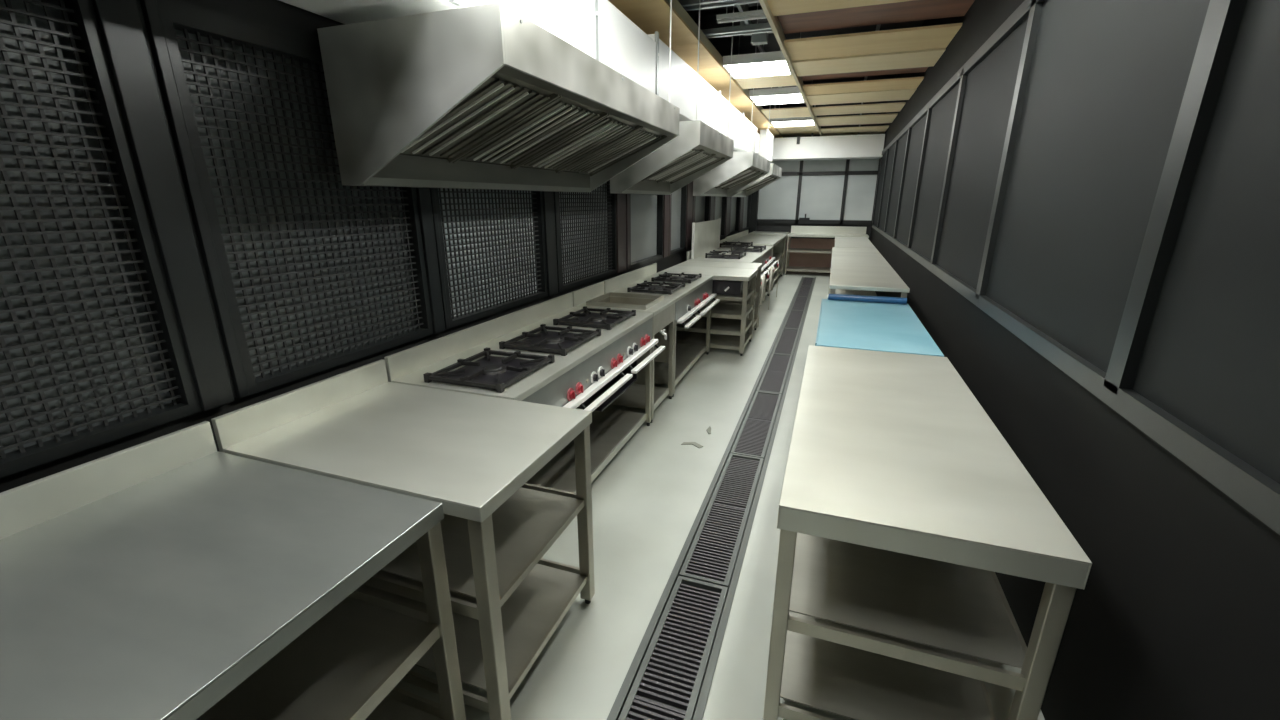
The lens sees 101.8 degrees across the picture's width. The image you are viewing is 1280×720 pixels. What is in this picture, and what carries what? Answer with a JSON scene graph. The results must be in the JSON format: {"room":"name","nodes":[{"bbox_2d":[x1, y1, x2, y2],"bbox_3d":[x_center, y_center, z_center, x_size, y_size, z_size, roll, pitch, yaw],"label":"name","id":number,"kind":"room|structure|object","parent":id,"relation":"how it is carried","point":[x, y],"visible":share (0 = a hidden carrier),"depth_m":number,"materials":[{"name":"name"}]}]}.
{"room":"commercial kitchen","nodes":[
{"label":"commercial kitchen","id":0,"kind":"room"},
{"bbox_2d":[0,0,748,492],"bbox_3d":[0.002,-1.911,5.361,0.090,3.700,15.100,6,18,19],"label":"wall","id":1,"kind":"structure","parent":0,"point":[275,15],"depth_m":1.79,"materials":[{"name":"metal"}]},
{"bbox_2d":[0,0,201,477],"bbox_3d":[-1.610,-0.276,1.067,0.075,1.196,0.980,6,18,19],"label":"wall panel","id":2,"kind":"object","parent":1,"relation":"in","point":[93,352],"depth_m":1.37,"materials":[{"name":"black metal"}]},
{"bbox_2d":[0,421,216,539],"bbox_3d":[-1.468,0.368,1.253,0.020,0.140,0.815,6,18,19],"label":"backsplash","id":3,"kind":"structure","parent":1,"relation":"attached to","point":[28,505],"depth_m":1.36,"materials":[{"name":"metal"}]},
{"bbox_2d":[92,0,248,410],"bbox_3d":[-1.413,-0.648,1.507,0.095,1.648,0.150,6,18,19],"label":"wall post","id":4,"kind":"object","parent":1,"relation":"attached to","point":[132,32],"depth_m":1.53,"materials":[{"name":"black metal"}]},
{"bbox_2d":[157,0,432,394],"bbox_3d":[-1.237,-0.580,2.056,0.075,1.196,0.920,6,18,19],"label":"wall panel","id":5,"kind":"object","parent":1,"relation":"in","point":[319,273],"depth_m":1.91,"materials":[{"name":"black metal"}]},
{"bbox_2d":[211,359,387,452],"bbox_3d":[-1.210,0.158,1.936,0.020,0.140,0.675,6,18,19],"label":"backsplash","id":6,"kind":"structure","parent":1,"relation":"attached to","point":[234,427],"depth_m":1.85,"materials":[{"name":"metal"}]},
{"bbox_2d":[416,187,449,333],"bbox_3d":[-1.056,-0.940,2.455,0.095,1.648,0.120,6,18,19],"label":"trim","id":7,"kind":"structure","parent":1,"relation":"attached to","point":[426,199],"depth_m":2.56,"materials":[{"name":"black metal"}]},
{"bbox_2d":[279,0,655,93],"bbox_3d":[-0.893,-1.436,1.752,0.558,0.435,4.540,6,18,19],"label":"duct","id":8,"kind":"object","parent":1,"relation":"attached to","point":[597,28],"visible":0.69,"depth_m":2.55,"materials":[{"name":"grey"}]},
{"bbox_2d":[384,292,572,381],"bbox_3d":[-0.796,-0.183,3.035,0.020,0.145,1.740,6,18,19],"label":"backsplash","id":9,"kind":"structure","parent":1,"relation":"attached to","point":[407,361],"depth_m":2.72,"materials":[{"name":"metal"}]},
{"bbox_2d":[434,188,547,327],"bbox_3d":[-0.864,-0.885,3.045,0.075,1.196,1.040,6,18,19],"label":"window","id":10,"kind":"structure","parent":1,"relation":"in","point":[492,242],"depth_m":3.07,"materials":[{"name":"black"}]},
{"bbox_2d":[542,191,561,295],"bbox_3d":[-0.647,-1.273,3.539,0.095,1.648,0.210,6,18,19],"label":"trim","id":11,"kind":"structure","parent":1,"relation":"attached to","point":[550,199],"depth_m":3.64,"materials":[{"name":"black metal"}]},
{"bbox_2d":[558,180,616,290],"bbox_3d":[-0.434,-1.236,4.187,0.075,1.196,1.080,6,18,19],"label":"window","id":12,"kind":"structure","parent":1,"relation":"in","point":[587,220],"depth_m":4.27,"materials":[{"name":"black"}]},
{"bbox_2d":[571,281,603,306],"bbox_3d":[-0.401,-0.505,4.082,0.020,0.145,0.560,6,18,19],"label":"backsplash","id":13,"kind":"structure","parent":1,"relation":"attached to","point":[587,293],"depth_m":4.04,"materials":[{"name":"metal"}]},
{"bbox_2d":[616,193,629,272],"bbox_3d":[-0.188,-1.648,4.757,0.095,1.648,0.340,6,18,19],"label":"trim","id":14,"kind":"structure","parent":1,"relation":"attached to","point":[622,200],"depth_m":4.84,"materials":[{"name":"grey metal"}]},
{"bbox_2d":[604,263,656,293],"bbox_3d":[-0.065,-0.779,4.973,0.020,0.145,1.390,6,18,19],"label":"backsplash","id":15,"kind":"structure","parent":1,"relation":"attached to","point":[611,284],"depth_m":4.84,"materials":[{"name":"metal"}]},
{"bbox_2d":[630,194,663,267],"bbox_3d":[0.049,-1.630,5.468,0.075,1.196,1.090,6,18,19],"label":"window","id":16,"kind":"structure","parent":1,"relation":"in","point":[646,210],"depth_m":5.65,"materials":[{"name":"black glass"}]},
{"bbox_2d":[663,195,670,257],"bbox_3d":[0.288,-2.037,6.021,0.095,1.648,0.290,6,18,19],"label":"trim","id":17,"kind":"structure","parent":1,"relation":"attached to","point":[667,198],"depth_m":6.11,"materials":[{"name":"grey metal"}]},
{"bbox_2d":[670,185,686,254],"bbox_3d":[0.456,-1.962,6.547,0.075,1.196,0.730,6,18,19],"label":"window","id":18,"kind":"structure","parent":1,"relation":"in","point":[679,197],"depth_m":6.80,"materials":[{"name":"black"}]},
{"bbox_2d":[685,181,694,249],"bbox_3d":[0.661,-2.341,7.010,0.095,1.648,0.450,6,18,19],"label":"trim","id":19,"kind":"structure","parent":1,"relation":"attached to","point":[690,210],"depth_m":7.03,"materials":[{"name":"grey metal"}]},
{"bbox_2d":[647,31,756,152],"bbox_3d":[0.778,-2.867,6.198,0.538,0.435,5.340,6,18,19],"label":"duct","id":20,"kind":"object","parent":1,"relation":"attached to","point":[712,108],"visible":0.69,"depth_m":4.88,"materials":[{"name":"grey metal"}]},
{"bbox_2d":[695,196,709,222],"bbox_3d":[0.893,-2.319,7.707,0.075,1.196,0.950,6,18,19],"label":"window","id":21,"kind":"structure","parent":1,"relation":"in","point":[702,203],"depth_m":7.98,"materials":[{"name":"black glass"}]},
{"bbox_2d":[687,239,725,259],"bbox_3d":[1.053,-1.692,7.940,0.020,0.145,2.570,6,18,19],"label":"backsplash","id":22,"kind":"structure","parent":1,"relation":"attached to","point":[723,240],"depth_m":6.88,"materials":[{"name":"metal"}]},
{"bbox_2d":[709,196,715,220],"bbox_3d":[1.127,-2.721,8.246,0.095,1.648,0.400,6,18,19],"label":"trim","id":23,"kind":"structure","parent":1,"relation":"attached to","point":[712,198],"depth_m":8.26,"materials":[{"name":"grey metal"}]},
{"bbox_2d":[715,196,725,237],"bbox_3d":[1.351,-2.693,8.921,0.075,1.196,0.950,6,18,19],"label":"window","id":24,"kind":"structure","parent":1,"relation":"in","point":[720,202],"depth_m":9.31,"materials":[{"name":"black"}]},
{"bbox_2d":[725,197,731,236],"bbox_3d":[1.601,-3.109,9.505,0.095,1.648,0.500,6,18,19],"label":"trim","id":25,"kind":"structure","parent":1,"relation":"attached to","point":[728,199],"depth_m":9.56,"materials":[{"name":"grey metal"}]},
{"bbox_2d":[730,197,739,234],"bbox_3d":[1.851,-3.101,10.248,0.075,1.196,1.000,6,18,19],"label":"window","id":26,"kind":"structure","parent":1,"relation":"in","point":[735,204],"depth_m":10.64,"materials":[{"name":"black"}]},
{"bbox_2d":[725,230,747,241],"bbox_3d":[1.934,-2.438,10.270,0.020,0.140,2.570,6,18,19],"label":"backsplash","id":27,"kind":"structure","parent":1,"relation":"attached to","point":[732,237],"depth_m":10.06,"materials":[{"name":"metal"}]},
{"bbox_2d":[738,197,743,231],"bbox_3d":[2.110,-3.524,10.854,0.095,1.648,0.500,6,18,19],"label":"trim","id":28,"kind":"structure","parent":1,"relation":"attached to","point":[741,212],"depth_m":10.90,"materials":[{"name":"grey metal"}]},
{"bbox_2d":[743,194,751,230],"bbox_3d":[2.368,-3.523,11.619,0.075,1.196,1.050,6,18,19],"label":"window","id":29,"kind":"structure","parent":1,"relation":"in","point":[747,200],"depth_m":12.04,"materials":[{"name":"black glass"}]},
{"bbox_2d":[749,190,758,232],"bbox_3d":[2.661,-3.569,12.109,0.150,2.900,0.075,6,18,19],"label":"trim","id":30,"kind":"structure","parent":1,"relation":"attached to","point":[754,197],"depth_m":12.11,"materials":[{"name":"black metal"}]},
{"bbox_2d":[727,163,781,196],"bbox_3d":[2.143,-3.301,9.631,0.774,0.535,1.600,6,18,19],"label":"exhaust hood","id":31,"kind":"object","parent":1,"relation":"attached to","point":[775,173],"visible":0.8,"depth_m":9.72,"materials":[{"name":"metal"}]},
{"bbox_2d":[756,129,773,161],"bbox_3d":[2.078,-3.964,9.601,0.560,0.470,2.230,6,18,19],"label":"duct","id":32,"kind":"object","parent":1,"relation":"attached to","point":[762,138],"visible":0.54,"depth_m":9.35,"materials":[{"name":"white metal"}]},
{"bbox_2d":[395,271,1044,719],"bbox_3d":[1.319,0.111,5.487,2.850,0.240,15.100,6,18,19],"label":"floor","id":33,"kind":"structure","parent":0,"point":[647,500],"depth_m":2.48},
{"bbox_2d":[0,421,465,719],"bbox_3d":[-1.063,0.798,1.233,0.880,0.950,0.815,6,18,19],"label":"worktable","id":34,"kind":"object","parent":33,"relation":"on","point":[172,576],"visible":1,"depth_m":1.19,"materials":[{"name":"metal"}]},
{"bbox_2d":[196,596,433,719],"bbox_3d":[-1.054,0.777,1.223,0.800,0.004,0.707,6,18,19],"label":"shelf","id":35,"kind":"object","parent":34,"relation":"attached to","point":[343,662],"depth_m":1.28,"materials":[{"name":"metal"}]},
{"bbox_2d":[365,697,443,719],"bbox_3d":[-1.054,1.111,1.326,0.800,0.004,0.707,6,18,19],"label":"shelf","id":36,"kind":"object","parent":34,"relation":"attached to","point":[388,709],"depth_m":1.54,"materials":[{"name":"metal"}]},
{"bbox_2d":[211,359,594,719],"bbox_3d":[-0.756,0.593,1.899,0.985,0.950,0.675,6,18,19],"label":"worktable","id":37,"kind":"object","parent":33,"relation":"on","point":[473,455],"visible":0.76,"depth_m":1.73,"materials":[{"name":"metal"}]},
{"bbox_2d":[359,564,583,690],"bbox_3d":[-0.747,0.906,1.992,0.905,0.004,0.567,6,18,19],"label":"shelf","id":38,"kind":"object","parent":37,"relation":"attached to","point":[532,613],"depth_m":1.88,"materials":[{"name":"metal"}]},
{"bbox_2d":[381,487,580,597],"bbox_3d":[-0.747,0.572,1.889,0.905,0.004,0.567,6,18,19],"label":"shelf","id":39,"kind":"object","parent":37,"relation":"attached to","point":[525,526],"depth_m":1.76,"materials":[{"name":"metal"}]},
{"bbox_2d":[384,292,664,492],"bbox_3d":[-0.456,0.240,3.037,0.743,0.955,1.740,6,18,19],"label":"gas range","id":40,"kind":"object","parent":33,"relation":"on","point":[554,352],"visible":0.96,"depth_m":2.83,"materials":[{"name":"metal"}]},
{"bbox_2d":[571,281,675,422],"bbox_3d":[-0.095,-0.086,4.096,0.670,0.955,0.560,6,18,19],"label":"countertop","id":41,"kind":"structure","parent":33,"relation":"on","point":[592,296],"depth_m":4.05,"materials":[{"name":"metal"}]},
{"bbox_2d":[574,296,675,315],"bbox_3d":[-0.100,-0.428,3.993,0.620,0.030,0.560,6,18,19],"label":"countertop","id":42,"kind":"structure","parent":41,"relation":"on","point":[662,305],"depth_m":3.83,"materials":[{"name":"metal"}]},
{"bbox_2d":[659,329,666,339],"bbox_3d":[0.168,-0.195,3.908,0.060,0.075,0.058,-4,18,-13],"label":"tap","id":43,"kind":"object","parent":41,"relation":"on","point":[661,331],"depth_m":3.89,"materials":[{"name":"silver metal"}]},
{"bbox_2d":[604,263,719,396],"bbox_3d":[0.275,-0.356,4.975,0.743,0.955,1.390,6,18,19],"label":"gas range","id":44,"kind":"object","parent":33,"relation":"on","point":[691,292],"visible":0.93,"depth_m":4.76,"materials":[{"name":"metal"}]},
{"bbox_2d":[611,273,712,301],"bbox_3d":[0.236,-0.693,4.886,0.620,0.050,1.390,6,18,19],"label":"range","id":45,"kind":"object","parent":44,"relation":"in","point":[684,292],"depth_m":4.76,"materials":[{"name":"metal"}]},
{"bbox_2d":[681,442,702,447],"bbox_3d":[0.361,0.576,3.555,0.150,0.006,0.080,6,18,19],"label":"scrap","id":46,"kind":"object","parent":33,"relation":"on","point":[683,443],"visible":1,"depth_m":3.56,"materials":[{"name":"grey"}]},
{"bbox_2d":[658,265,757,355],"bbox_3d":[0.766,-0.585,5.895,0.985,0.850,0.695,6,18,19],"label":"worktable","id":47,"kind":"object","parent":33,"relation":"on","point":[733,283],"visible":0.7,"depth_m":5.71,"materials":[{"name":"metal"}]},
{"bbox_2d":[668,316,750,331],"bbox_3d":[0.766,-0.425,5.944,0.915,0.004,0.578,6,18,19],"label":"shelf","id":48,"kind":"object","parent":47,"relation":"attached to","point":[726,324],"depth_m":5.85,"materials":[{"name":"metal"}]},
{"bbox_2d":[676,331,749,345],"bbox_3d":[0.766,-0.272,5.992,0.915,0.004,0.578,6,18,19],"label":"shelf","id":49,"kind":"object","parent":47,"relation":"attached to","point":[721,339],"depth_m":5.89,"materials":[{"name":"metal"}]},
{"bbox_2d":[699,303,751,314],"bbox_3d":[0.766,-0.597,5.892,0.915,0.004,0.578,6,18,19],"label":"shelf","id":50,"kind":"object","parent":47,"relation":"attached to","point":[720,308],"depth_m":5.82,"materials":[{"name":"metal"}]},
{"bbox_2d":[717,288,751,296],"bbox_3d":[0.766,-0.779,5.836,0.915,0.004,0.578,6,18,19],"label":"shelf","id":51,"kind":"object","parent":47,"relation":"attached to","point":[749,289],"depth_m":5.52,"materials":[{"name":"metal"}]},
{"bbox_2d":[607,277,815,719],"bbox_3d":[1.750,-0.186,6.206,0.289,0.105,11.350,6,18,19],"label":"trim","id":52,"kind":"structure","parent":33,"relation":"in","point":[621,698],"depth_m":2.34,"materials":[{"name":"grey metal"}]},
{"bbox_2d":[618,576,727,719],"bbox_3d":[0.066,1.153,1.728,0.221,0.024,1.235,6,18,19],"label":"drain grate","id":53,"kind":"object","parent":52,"relation":"in","point":[672,670],"visible":1,"depth_m":1.92,"materials":[{"name":"grey metal"}]},
{"bbox_2d":[679,453,763,588],"bbox_3d":[0.488,0.808,2.848,0.221,0.024,1.235,6,18,19],"label":"drain grate","id":54,"kind":"object","parent":52,"relation":"in","point":[711,557],"visible":0.99,"depth_m":2.69,"materials":[{"name":"grey metal"}]},
{"bbox_2d":[730,391,781,458],"bbox_3d":[0.910,0.464,3.967,0.221,0.024,1.235,6,18,19],"label":"drain grate","id":55,"kind":"object","parent":52,"relation":"in","point":[754,434],"visible":0.99,"depth_m":3.85,"materials":[{"name":"grey metal"}]},
{"bbox_2d":[756,353,792,393],"bbox_3d":[1.332,0.119,5.087,0.221,0.024,1.235,6,18,19],"label":"drain grate","id":56,"kind":"object","parent":52,"relation":"in","point":[773,380],"visible":0.98,"depth_m":4.99,"materials":[{"name":"grey metal"}]},
{"bbox_2d":[772,328,799,354],"bbox_3d":[1.754,-0.225,6.206,0.221,0.024,1.235,6,18,19],"label":"drain grate","id":57,"kind":"object","parent":52,"relation":"in","point":[786,342],"visible":0.96,"depth_m":6.14,"materials":[{"name":"grey metal"}]},
{"bbox_2d":[783,310,804,328],"bbox_3d":[2.176,-0.570,7.326,0.221,0.024,1.235,6,18,19],"label":"drain grate","id":58,"kind":"object","parent":52,"relation":"in","point":[794,319],"visible":0.96,"depth_m":7.28,"materials":[{"name":"grey metal"}]},
{"bbox_2d":[790,296,808,310],"bbox_3d":[2.598,-0.914,8.445,0.221,0.024,1.235,6,18,19],"label":"drain grate","id":59,"kind":"object","parent":52,"relation":"in","point":[799,303],"visible":0.94,"depth_m":8.41,"materials":[{"name":"grey metal"}]},
{"bbox_2d":[796,286,811,296],"bbox_3d":[3.020,-1.258,9.565,0.221,0.024,1.235,6,18,19],"label":"drain grate","id":60,"kind":"object","parent":52,"relation":"in","point":[803,291],"visible":0.94,"depth_m":9.52,"materials":[{"name":"grey metal"}]},
{"bbox_2d":[800,277,813,285],"bbox_3d":[3.442,-1.603,10.684,0.221,0.024,1.235,6,18,19],"label":"drain grate","id":61,"kind":"object","parent":52,"relation":"in","point":[807,281],"visible":0.94,"depth_m":10.68,"materials":[{"name":"grey metal"}]},
{"bbox_2d":[677,260,762,331],"bbox_3d":[0.977,-0.765,6.483,0.965,0.850,0.575,6,18,19],"label":"worktable","id":62,"kind":"object","parent":33,"relation":"on","point":[758,266],"visible":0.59,"depth_m":6.43,"materials":[{"name":"metal"}]},
{"bbox_2d":[687,239,779,326],"bbox_3d":[1.512,-1.257,7.901,0.996,0.955,2.570,6,18,19],"label":"gas range","id":63,"kind":"object","parent":33,"relation":"on","point":[727,252],"visible":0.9,"depth_m":7.44,"materials":[{"name":"metal"}]},
{"bbox_2d":[691,218,720,258],"bbox_3d":[0.980,-1.789,7.560,0.030,0.467,1.700,6,18,19],"label":"panel","id":64,"kind":"object","parent":63,"relation":"on","point":[705,235],"visible":0.97,"depth_m":7.41,"materials":[{"name":"metal"}]},
{"bbox_2d":[690,245,773,262],"bbox_3d":[1.448,-1.596,7.821,0.820,0.050,2.570,6,18,19],"label":"range","id":65,"kind":"object","parent":63,"relation":"in","point":[751,255],"depth_m":7.31,"materials":[{"name":"metal"}]},
{"bbox_2d":[725,230,785,294],"bbox_3d":[2.315,-1.996,10.262,0.830,0.980,2.570,6,18,19],"label":"worktable","id":66,"kind":"object","parent":33,"relation":"on","point":[758,240],"visible":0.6,"depth_m":10.17,"materials":[{"name":"metal"}]},
{"bbox_2d":[750,269,781,285],"bbox_3d":[2.325,-1.668,10.360,0.750,0.004,2.470,6,18,19],"label":"shelf","id":67,"kind":"object","parent":66,"relation":"attached to","point":[775,274],"depth_m":10.45,"materials":[{"name":"metal"}]},
{"bbox_2d":[768,253,782,265],"bbox_3d":[2.325,-2.003,10.257,0.750,0.004,2.470,6,18,19],"label":"shelf","id":68,"kind":"object","parent":66,"relation":"attached to","point":[777,256],"depth_m":10.59,"materials":[{"name":"metal"}]},
{"bbox_2d":[749,231,788,275],"bbox_3d":[2.908,-2.438,11.832,0.800,0.900,0.840,6,18,19],"label":"worktable","id":69,"kind":"object","parent":33,"relation":"on","point":[777,248],"visible":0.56,"depth_m":11.40,"materials":[{"name":"metal"}]},
{"bbox_2d":[785,226,868,274],"bbox_3d":[4.098,-2.404,11.485,1.650,1.040,0.662,6,18,19],"label":"worktable","id":70,"kind":"object","parent":33,"relation":"on","point":[796,231],"visible":0.8,"depth_m":11.52,"materials":[{"name":"metal"}]},
{"bbox_2d":[787,266,830,270],"bbox_3d":[4.095,-2.027,11.595,1.590,0.004,0.558,6,18,19],"label":"shelf","id":71,"kind":"object","parent":70,"relation":"attached to","point":[789,268],"depth_m":11.68,"materials":[{"name":"metal"}]},
{"bbox_2d":[788,248,831,251],"bbox_3d":[4.095,-2.419,11.474,1.590,0.004,0.558,6,18,19],"label":"shelf","id":72,"kind":"object","parent":70,"relation":"attached to","point":[789,249],"depth_m":11.42,"materials":[{"name":"metal"}]},
{"bbox_2d":[834,236,874,247],"bbox_3d":[3.492,-1.493,8.678,0.550,0.950,2.400,6,18,19],"label":"worktable","id":73,"kind":"object","parent":33,"relation":"on","point":[850,242],"visible":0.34,"depth_m":8.32,"materials":[{"name":"metal"}]},
{"bbox_2d":[828,247,909,297],"bbox_3d":[2.424,-0.634,5.886,0.580,0.950,3.720,6,18,19],"label":"worktable","id":74,"kind":"object","parent":33,"relation":"on","point":[854,271],"visible":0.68,"depth_m":4.95,"materials":[{"name":"metal"}]},
{"bbox_2d":[835,289,875,295],"bbox_3d":[2.424,-0.647,5.883,0.520,0.004,3.620,6,18,19],"label":"shelf","id":75,"kind":"object","parent":74,"relation":"attached to","point":[838,291],"depth_m":6.53,"materials":[{"name":"metal"}]},
{"bbox_2d":[815,299,943,356],"bbox_3d":[1.510,0.141,3.545,0.628,0.845,1.480,6,18,19],"label":"worktable","id":76,"kind":"object","parent":33,"relation":"on","point":[884,327],"visible":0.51,"depth_m":3.19,"materials":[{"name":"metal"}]},
{"bbox_2d":[827,294,906,303],"bbox_3d":[1.756,-0.475,4.040,0.568,0.050,0.050,6,18,19],"label":"roll","id":77,"kind":"object","parent":76,"relation":"on","point":[842,297],"visible":1,"depth_m":4.02,"materials":[{"name":"blue plastic"}]},
{"bbox_2d":[763,345,1091,719],"bbox_3d":[0.945,0.586,2.092,0.660,0.850,1.640,6,18,19],"label":"worktable","id":78,"kind":"object","parent":33,"relation":"on","point":[902,502],"visible":1,"depth_m":1.51,"materials":[{"name":"metal"}]},
{"bbox_2d":[780,611,990,719],"bbox_3d":[0.945,0.831,2.168,0.600,0.004,1.536,6,18,19],"label":"shelf","id":79,"kind":"object","parent":78,"relation":"attached to","point":[853,683],"depth_m":1.61,"materials":[{"name":"metal"}]},
{"bbox_2d":[789,532,1024,668],"bbox_3d":[0.945,0.525,2.074,0.600,0.004,1.536,6,18,19],"label":"shelf","id":80,"kind":"object","parent":78,"relation":"attached to","point":[961,609],"depth_m":1.52,"materials":[{"name":"metal"}]},
{"bbox_2d":[608,0,974,137],"bbox_3d":[1.310,-3.189,4.475,2.870,0.935,15.100,6,18,19],"label":"ceiling","id":81,"kind":"structure","parent":0,"point":[852,51],"depth_m":4.91,"materials":[{"name":"brown wood"}]},
{"bbox_2d":[317,0,679,191],"bbox_3d":[-0.447,-1.899,2.542,0.774,2.025,2.080,6,18,19],"label":"exhaust hood","id":82,"kind":"object","parent":81,"relation":"hanging from","point":[485,97],"visible":1,"depth_m":1.99,"materials":[{"name":"metal"}]},
{"bbox_2d":[610,0,733,194],"bbox_3d":[0.357,-2.555,4.673,0.774,2.025,1.460,6,18,19],"label":"exhaust hood","id":83,"kind":"object","parent":81,"relation":"hanging from","point":[699,148],"visible":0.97,"depth_m":4.52,"materials":[{"name":"metal"}]},
{"bbox_2d":[693,19,771,196],"bbox_3d":[1.397,-3.404,7.434,0.774,2.025,1.900,6,18,19],"label":"exhaust hood","id":84,"kind":"object","parent":81,"relation":"hanging from","point":[744,168],"visible":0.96,"depth_m":6.93,"materials":[{"name":"metal"}]},
{"bbox_2d":[716,3,765,23],"bbox_3d":[0.836,-3.111,4.155,0.420,0.698,0.040,6,18,19],"label":"tube light","id":85,"kind":"object","parent":81,"relation":"hanging from","point":[756,14],"visible":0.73,"depth_m":4.24,"materials":[{"name":"grey metal"}]},
{"bbox_2d":[741,4,772,44],"bbox_3d":[1.134,-3.185,4.876,0.340,0.380,0.200,6,18,19],"label":"cable tray","id":86,"kind":"object","parent":81,"relation":"on","point":[759,38],"depth_m":4.88,"materials":[{"name":"silver metal"}]},
{"bbox_2d":[723,21,791,78],"bbox_3d":[1.247,-3.430,5.358,0.631,0.794,0.660,6,18,19],"label":"ceiling light","id":87,"kind":"object","parent":81,"relation":"hanging from","point":[765,64],"visible":0.78,"depth_m":5.30,"materials":[{"name":"white plastic"}]},
{"bbox_2d":[725,61,789,77],"bbox_3d":[1.247,-3.069,5.470,0.599,0.029,0.628,6,18,19],"label":"diffuser","id":88,"kind":"object","parent":87,"relation":"attached to","point":[739,69],"depth_m":5.42,"materials":[{"name":"white plastic"}]},
{"bbox_2d":[749,32,804,104],"bbox_3d":[1.878,-3.929,6.980,0.669,0.794,0.700,6,18,19],"label":"ceiling light","id":89,"kind":"object","parent":81,"relation":"hanging from","point":[786,95],"visible":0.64,"depth_m":6.89,"materials":[{"name":"white plastic"}]},
{"bbox_2d":[751,94,802,104],"bbox_3d":[1.878,-3.568,7.091,0.637,0.029,0.668,6,18,19],"label":"diffuser","id":90,"kind":"object","parent":89,"relation":"attached to","point":[759,99],"depth_m":7.07,"materials":[{"name":"white plastic"}]},
{"bbox_2d":[770,80,814,126],"bbox_3d":[2.752,-4.618,9.219,0.724,0.794,0.700,6,18,19],"label":"ceiling light","id":91,"kind":"object","parent":81,"relation":"hanging from","point":[796,121],"visible":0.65,"depth_m":9.20,"materials":[{"name":"white plastic"}]},
{"bbox_2d":[772,120,813,126],"bbox_3d":[2.752,-4.257,9.330,0.692,0.029,0.668,6,18,19],"label":"diffuser","id":92,"kind":"object","parent":91,"relation":"attached to","point":[776,123],"depth_m":9.32,"materials":[{"name":"white plastic"}]},
{"bbox_2d":[772,102,884,160],"bbox_3d":[3.769,-4.828,10.728,2.380,1.280,0.580,6,18,19],"label":"duct","id":93,"kind":"object","parent":81,"relation":"hanging from","point":[866,146],"visible":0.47,"depth_m":10.58,"materials":[{"name":"white metal"}]},
{"bbox_2d":[756,101,886,267],"bbox_3d":[3.884,-3.874,11.739,2.870,3.700,0.112,6,18,19],"label":"wall","id":94,"kind":"structure","parent":0,"point":[795,259],"depth_m":11.99,"materials":[{"name":"paint"}]},
{"bbox_2d":[757,159,878,224],"bbox_3d":[3.885,-3.809,11.632,2.545,1.480,0.120,6,18,19],"label":"window","id":95,"kind":"structure","parent":94,"relation":"in","point":[807,191],"depth_m":11.61,"materials":[{"name":"black"}]},
{"bbox_2d":[791,226,866,233],"bbox_3d":[4.208,-2.914,11.648,1.590,0.160,0.012,6,18,19],"label":"countertop","id":96,"kind":"structure","parent":94,"relation":"attached to","point":[794,229],"depth_m":11.63,"materials":[{"name":"metal"}]},
{"bbox_2d":[870,0,1279,719],"bbox_3d":[2.613,-1.635,4.462,0.100,3.700,15.100,6,18,19],"label":"wall","id":97,"kind":"structure","parent":0,"point":[1176,616],"depth_m":1.39,"materials":[{"name":"black paint"}]},
{"bbox_2d":[872,0,1279,534],"bbox_3d":[2.834,-1.819,5.267,0.038,1.460,12.080,6,18,19],"label":"window","id":98,"kind":"structure","parent":97,"relation":"in","point":[1100,179],"depth_m":1.48,"materials":[{"name":"black"}]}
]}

